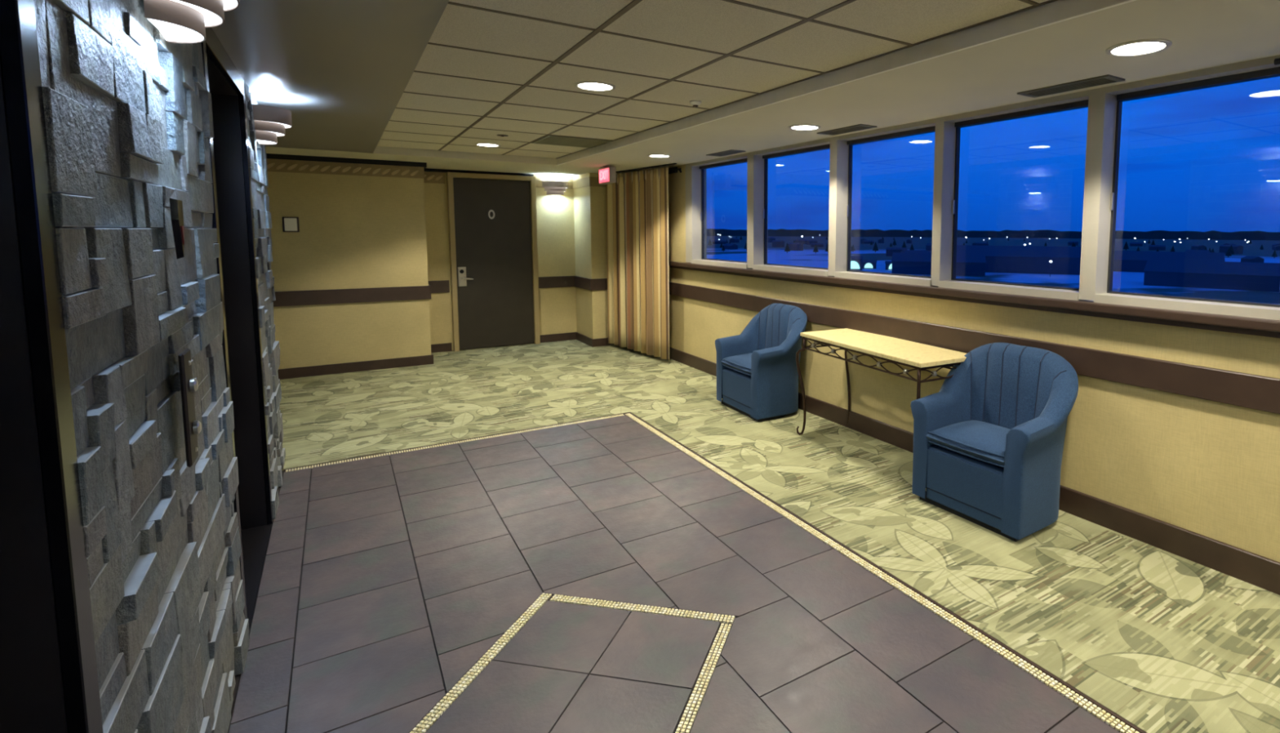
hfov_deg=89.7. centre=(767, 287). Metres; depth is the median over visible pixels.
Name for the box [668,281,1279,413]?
trim
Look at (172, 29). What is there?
diffuser
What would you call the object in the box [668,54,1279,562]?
wall
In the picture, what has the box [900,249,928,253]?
building
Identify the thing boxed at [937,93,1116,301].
window
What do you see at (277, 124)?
diffuser
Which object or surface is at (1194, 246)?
building
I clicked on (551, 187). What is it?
wall sconce
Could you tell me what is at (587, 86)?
recessed light
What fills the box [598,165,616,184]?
exit sign
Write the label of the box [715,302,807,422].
armchair
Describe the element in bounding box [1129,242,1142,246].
building
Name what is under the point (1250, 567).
baseboard
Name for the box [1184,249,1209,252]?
building
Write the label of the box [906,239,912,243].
building
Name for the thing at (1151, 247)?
building
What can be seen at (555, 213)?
wall
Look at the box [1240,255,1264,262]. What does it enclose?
car
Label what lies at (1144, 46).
recessed light
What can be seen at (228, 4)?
diffuser
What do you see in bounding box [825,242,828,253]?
tree
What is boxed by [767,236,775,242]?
building
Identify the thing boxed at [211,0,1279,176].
ceiling
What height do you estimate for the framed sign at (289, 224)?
0.150 m
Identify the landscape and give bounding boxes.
[706,228,1279,240]
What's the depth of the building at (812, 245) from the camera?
1177.62 m
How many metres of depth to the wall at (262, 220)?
3.49 m
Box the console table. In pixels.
[795,328,966,435]
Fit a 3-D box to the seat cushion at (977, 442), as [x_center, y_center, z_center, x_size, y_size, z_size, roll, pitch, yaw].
[1.159,0.806,3.363,0.388,0.130,0.494,-3,6,-36]
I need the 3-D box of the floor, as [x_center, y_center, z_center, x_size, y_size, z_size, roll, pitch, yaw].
[-1.909,1.389,2.287,7.690,0.204,12.100,-3,6,-34]
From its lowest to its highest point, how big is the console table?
0.767 m
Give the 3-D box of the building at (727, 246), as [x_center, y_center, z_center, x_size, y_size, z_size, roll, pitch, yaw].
[-60.981,-66.603,1019.298,19.798,9.155,16.753,5,7,42]
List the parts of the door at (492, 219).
lock plate, lever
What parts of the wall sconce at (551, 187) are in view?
lamp shade, lamp shade, lamp shade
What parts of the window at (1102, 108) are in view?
frame, frame, frame, frame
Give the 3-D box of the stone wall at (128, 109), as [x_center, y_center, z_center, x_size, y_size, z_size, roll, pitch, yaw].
[-1.973,0.238,1.208,1.278,2.290,1.500,-3,6,-34]
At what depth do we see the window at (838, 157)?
4.89 m
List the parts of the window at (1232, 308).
frame, frame, frame, frame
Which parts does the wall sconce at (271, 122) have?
lamp shade, lamp shade, lamp shade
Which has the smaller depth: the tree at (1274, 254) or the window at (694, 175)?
the window at (694, 175)
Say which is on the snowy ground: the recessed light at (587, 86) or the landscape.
the landscape
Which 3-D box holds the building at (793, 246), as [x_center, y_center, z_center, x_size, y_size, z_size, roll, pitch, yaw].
[42.458,-63.137,970.682,11.732,12.014,24.555,-3,6,-36]
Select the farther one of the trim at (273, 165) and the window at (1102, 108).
the trim at (273, 165)
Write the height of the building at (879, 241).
11.757 m
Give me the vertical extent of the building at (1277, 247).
9.593 m
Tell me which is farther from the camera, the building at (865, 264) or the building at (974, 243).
the building at (974, 243)
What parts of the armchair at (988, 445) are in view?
panel, seat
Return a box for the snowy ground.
[706,235,1279,304]
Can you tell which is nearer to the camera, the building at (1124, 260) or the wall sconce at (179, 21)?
the wall sconce at (179, 21)
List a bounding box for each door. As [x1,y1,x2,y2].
[0,0,102,732]
[200,27,273,631]
[446,172,540,351]
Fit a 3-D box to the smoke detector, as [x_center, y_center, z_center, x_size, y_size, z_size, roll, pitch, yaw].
[-0.445,-1.126,3.871,0.072,0.033,0.072,-3,6,-34]
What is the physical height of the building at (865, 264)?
6.760 m
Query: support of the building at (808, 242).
on the snowy ground
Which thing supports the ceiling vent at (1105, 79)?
in the ceiling
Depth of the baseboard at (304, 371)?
6.67 m
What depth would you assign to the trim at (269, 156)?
6.57 m
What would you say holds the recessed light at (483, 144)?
in the ceiling
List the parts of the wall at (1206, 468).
wall panel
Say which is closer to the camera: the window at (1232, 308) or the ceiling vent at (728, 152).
the window at (1232, 308)
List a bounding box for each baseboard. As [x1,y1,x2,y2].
[277,342,452,379]
[540,332,613,346]
[669,346,1279,595]
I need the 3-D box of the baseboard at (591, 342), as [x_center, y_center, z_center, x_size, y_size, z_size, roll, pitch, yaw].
[-2.436,0.688,8.398,0.992,0.105,0.689,-3,6,-34]
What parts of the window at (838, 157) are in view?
frame, frame, frame, frame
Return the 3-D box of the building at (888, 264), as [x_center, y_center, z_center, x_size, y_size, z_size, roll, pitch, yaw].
[98.156,-17.263,491.288,13.800,6.760,8.900,1,5,10]
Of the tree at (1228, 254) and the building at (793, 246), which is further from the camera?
the building at (793, 246)
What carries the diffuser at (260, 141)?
attached to the wall sconce at (271, 122)
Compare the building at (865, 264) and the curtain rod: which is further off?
the building at (865, 264)
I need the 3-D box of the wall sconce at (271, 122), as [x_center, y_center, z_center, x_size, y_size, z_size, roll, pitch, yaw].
[-2.720,-0.886,3.476,0.158,0.178,0.330,-3,6,-34]
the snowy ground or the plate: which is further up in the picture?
the snowy ground
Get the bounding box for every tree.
[784,242,790,253]
[813,244,818,253]
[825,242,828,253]
[872,241,878,252]
[1123,241,1128,250]
[1224,248,1231,257]
[1229,244,1235,255]
[1271,249,1277,257]
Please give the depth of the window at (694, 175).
6.18 m
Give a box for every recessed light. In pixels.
[474,142,500,146]
[573,80,616,91]
[647,154,671,157]
[788,124,820,130]
[1105,39,1172,57]
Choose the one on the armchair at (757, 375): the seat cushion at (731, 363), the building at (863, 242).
the seat cushion at (731, 363)
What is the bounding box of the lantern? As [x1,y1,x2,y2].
[168,198,184,258]
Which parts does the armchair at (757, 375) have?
seat, panel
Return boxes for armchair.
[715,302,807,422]
[910,342,1078,542]
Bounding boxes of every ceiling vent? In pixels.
[531,134,613,147]
[706,149,746,156]
[817,124,876,135]
[1017,74,1124,97]
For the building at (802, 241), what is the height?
10.463 m
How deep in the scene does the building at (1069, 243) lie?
1454.87 m
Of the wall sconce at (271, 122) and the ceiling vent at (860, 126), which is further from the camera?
the ceiling vent at (860, 126)
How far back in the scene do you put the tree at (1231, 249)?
830.28 m
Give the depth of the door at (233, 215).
3.06 m
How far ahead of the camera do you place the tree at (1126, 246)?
1066.23 m
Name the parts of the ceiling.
step trim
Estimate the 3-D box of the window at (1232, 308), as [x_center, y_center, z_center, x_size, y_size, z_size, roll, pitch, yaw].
[2.022,-0.406,2.783,0.165,1.047,1.040,-3,6,-34]
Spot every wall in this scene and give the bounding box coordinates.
[33,0,249,732]
[244,80,285,519]
[266,171,431,368]
[423,172,576,351]
[573,173,608,338]
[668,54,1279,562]
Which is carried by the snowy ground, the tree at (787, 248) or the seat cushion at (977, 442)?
the tree at (787, 248)
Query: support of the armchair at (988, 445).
on the floor
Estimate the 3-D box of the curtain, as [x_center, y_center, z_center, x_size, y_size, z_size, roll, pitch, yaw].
[-1.528,-0.309,7.450,0.220,2.170,1.616,-3,6,-34]
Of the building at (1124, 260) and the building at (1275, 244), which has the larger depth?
the building at (1275, 244)
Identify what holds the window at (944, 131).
in the wall at (1206, 468)
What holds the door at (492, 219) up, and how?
in the wall at (555, 213)
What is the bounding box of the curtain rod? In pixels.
[668,167,681,173]
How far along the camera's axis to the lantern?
1.51 m
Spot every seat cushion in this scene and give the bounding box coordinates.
[720,353,751,374]
[925,419,1009,466]
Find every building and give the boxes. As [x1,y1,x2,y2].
[712,240,726,244]
[722,243,737,249]
[729,238,739,243]
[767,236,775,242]
[772,240,784,247]
[787,242,803,250]
[794,239,807,244]
[806,240,817,244]
[810,243,823,247]
[850,255,862,271]
[860,240,874,244]
[862,260,876,269]
[877,238,884,243]
[884,261,892,270]
[885,247,907,256]
[891,252,986,275]
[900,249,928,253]
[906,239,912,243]
[925,243,932,250]
[956,244,1080,275]
[972,242,988,245]
[1067,241,1078,245]
[1113,250,1225,272]
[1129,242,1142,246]
[1143,259,1279,292]
[1148,244,1165,250]
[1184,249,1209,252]
[1191,244,1205,249]
[1218,244,1243,253]
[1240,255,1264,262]
[1271,243,1279,249]
[1272,244,1279,250]
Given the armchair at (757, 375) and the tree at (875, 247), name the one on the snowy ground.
the tree at (875, 247)
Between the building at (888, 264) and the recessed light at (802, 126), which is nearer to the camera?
the recessed light at (802, 126)
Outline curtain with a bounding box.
[605,163,676,359]
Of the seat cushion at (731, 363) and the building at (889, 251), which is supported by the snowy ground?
the building at (889, 251)
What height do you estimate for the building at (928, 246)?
13.890 m
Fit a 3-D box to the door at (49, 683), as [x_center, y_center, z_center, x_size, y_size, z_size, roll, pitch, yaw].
[-0.939,0.365,0.263,0.621,2.223,1.240,-3,6,-34]
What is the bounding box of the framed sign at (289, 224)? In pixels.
[281,217,299,231]
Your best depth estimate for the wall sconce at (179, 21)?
1.50 m
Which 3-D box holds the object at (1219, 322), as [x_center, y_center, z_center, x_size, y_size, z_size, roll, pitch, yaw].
[1.586,0.101,3.304,0.095,0.070,9.630,-3,6,-34]
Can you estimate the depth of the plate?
1.51 m
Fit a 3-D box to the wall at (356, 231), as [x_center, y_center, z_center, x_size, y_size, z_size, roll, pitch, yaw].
[-5.798,-0.183,5.675,4.820,2.290,0.200,-3,6,-34]
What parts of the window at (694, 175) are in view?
frame, frame, frame, frame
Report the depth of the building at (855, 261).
478.13 m
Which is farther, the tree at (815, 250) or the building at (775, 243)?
the building at (775, 243)
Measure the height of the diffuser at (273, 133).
0.003 m
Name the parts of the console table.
leg, rail, leg, rail, rail, leg, rail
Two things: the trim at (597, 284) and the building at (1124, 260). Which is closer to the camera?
the trim at (597, 284)
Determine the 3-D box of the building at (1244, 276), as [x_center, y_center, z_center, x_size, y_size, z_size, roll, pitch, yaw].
[245.642,-7.556,350.151,60.800,14.160,28.800,4,7,38]
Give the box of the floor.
[227,339,1279,732]
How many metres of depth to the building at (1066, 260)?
456.35 m
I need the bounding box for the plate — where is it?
[177,348,201,466]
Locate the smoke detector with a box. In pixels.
[689,100,701,106]
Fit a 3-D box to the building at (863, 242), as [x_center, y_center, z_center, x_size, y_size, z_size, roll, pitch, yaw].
[243.286,-111.605,1544.750,29.834,8.245,15.335,-2,6,-24]
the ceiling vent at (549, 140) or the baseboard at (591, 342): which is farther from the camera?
the baseboard at (591, 342)
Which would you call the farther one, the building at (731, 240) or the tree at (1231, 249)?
the building at (731, 240)
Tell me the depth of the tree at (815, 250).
844.49 m
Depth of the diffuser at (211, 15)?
1.51 m
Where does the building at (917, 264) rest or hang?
on the snowy ground
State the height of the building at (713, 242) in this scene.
8.133 m
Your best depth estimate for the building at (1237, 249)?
916.68 m
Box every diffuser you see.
[147,18,203,41]
[170,0,222,26]
[222,0,237,9]
[256,139,275,143]
[264,130,284,136]
[271,121,290,128]
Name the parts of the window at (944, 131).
frame, frame, frame, frame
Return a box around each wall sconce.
[143,0,239,44]
[252,103,292,144]
[542,180,568,195]
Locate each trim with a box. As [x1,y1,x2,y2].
[266,153,533,176]
[266,158,606,189]
[271,280,449,306]
[538,275,607,290]
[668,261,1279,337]
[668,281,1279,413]
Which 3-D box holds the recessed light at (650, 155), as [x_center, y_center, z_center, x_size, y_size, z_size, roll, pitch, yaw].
[-1.051,-1.271,6.093,0.224,0.009,0.224,-3,6,-34]
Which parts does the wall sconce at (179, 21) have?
lamp shade, lamp shade, lamp shade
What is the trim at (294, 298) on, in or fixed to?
attached to the wall at (356, 231)
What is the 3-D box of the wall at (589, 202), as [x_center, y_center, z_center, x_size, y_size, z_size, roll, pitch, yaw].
[-2.206,-0.419,8.524,0.625,2.290,0.770,-3,6,-34]
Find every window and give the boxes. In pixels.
[684,155,768,268]
[752,140,853,276]
[834,121,955,286]
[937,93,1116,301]
[1093,66,1279,319]

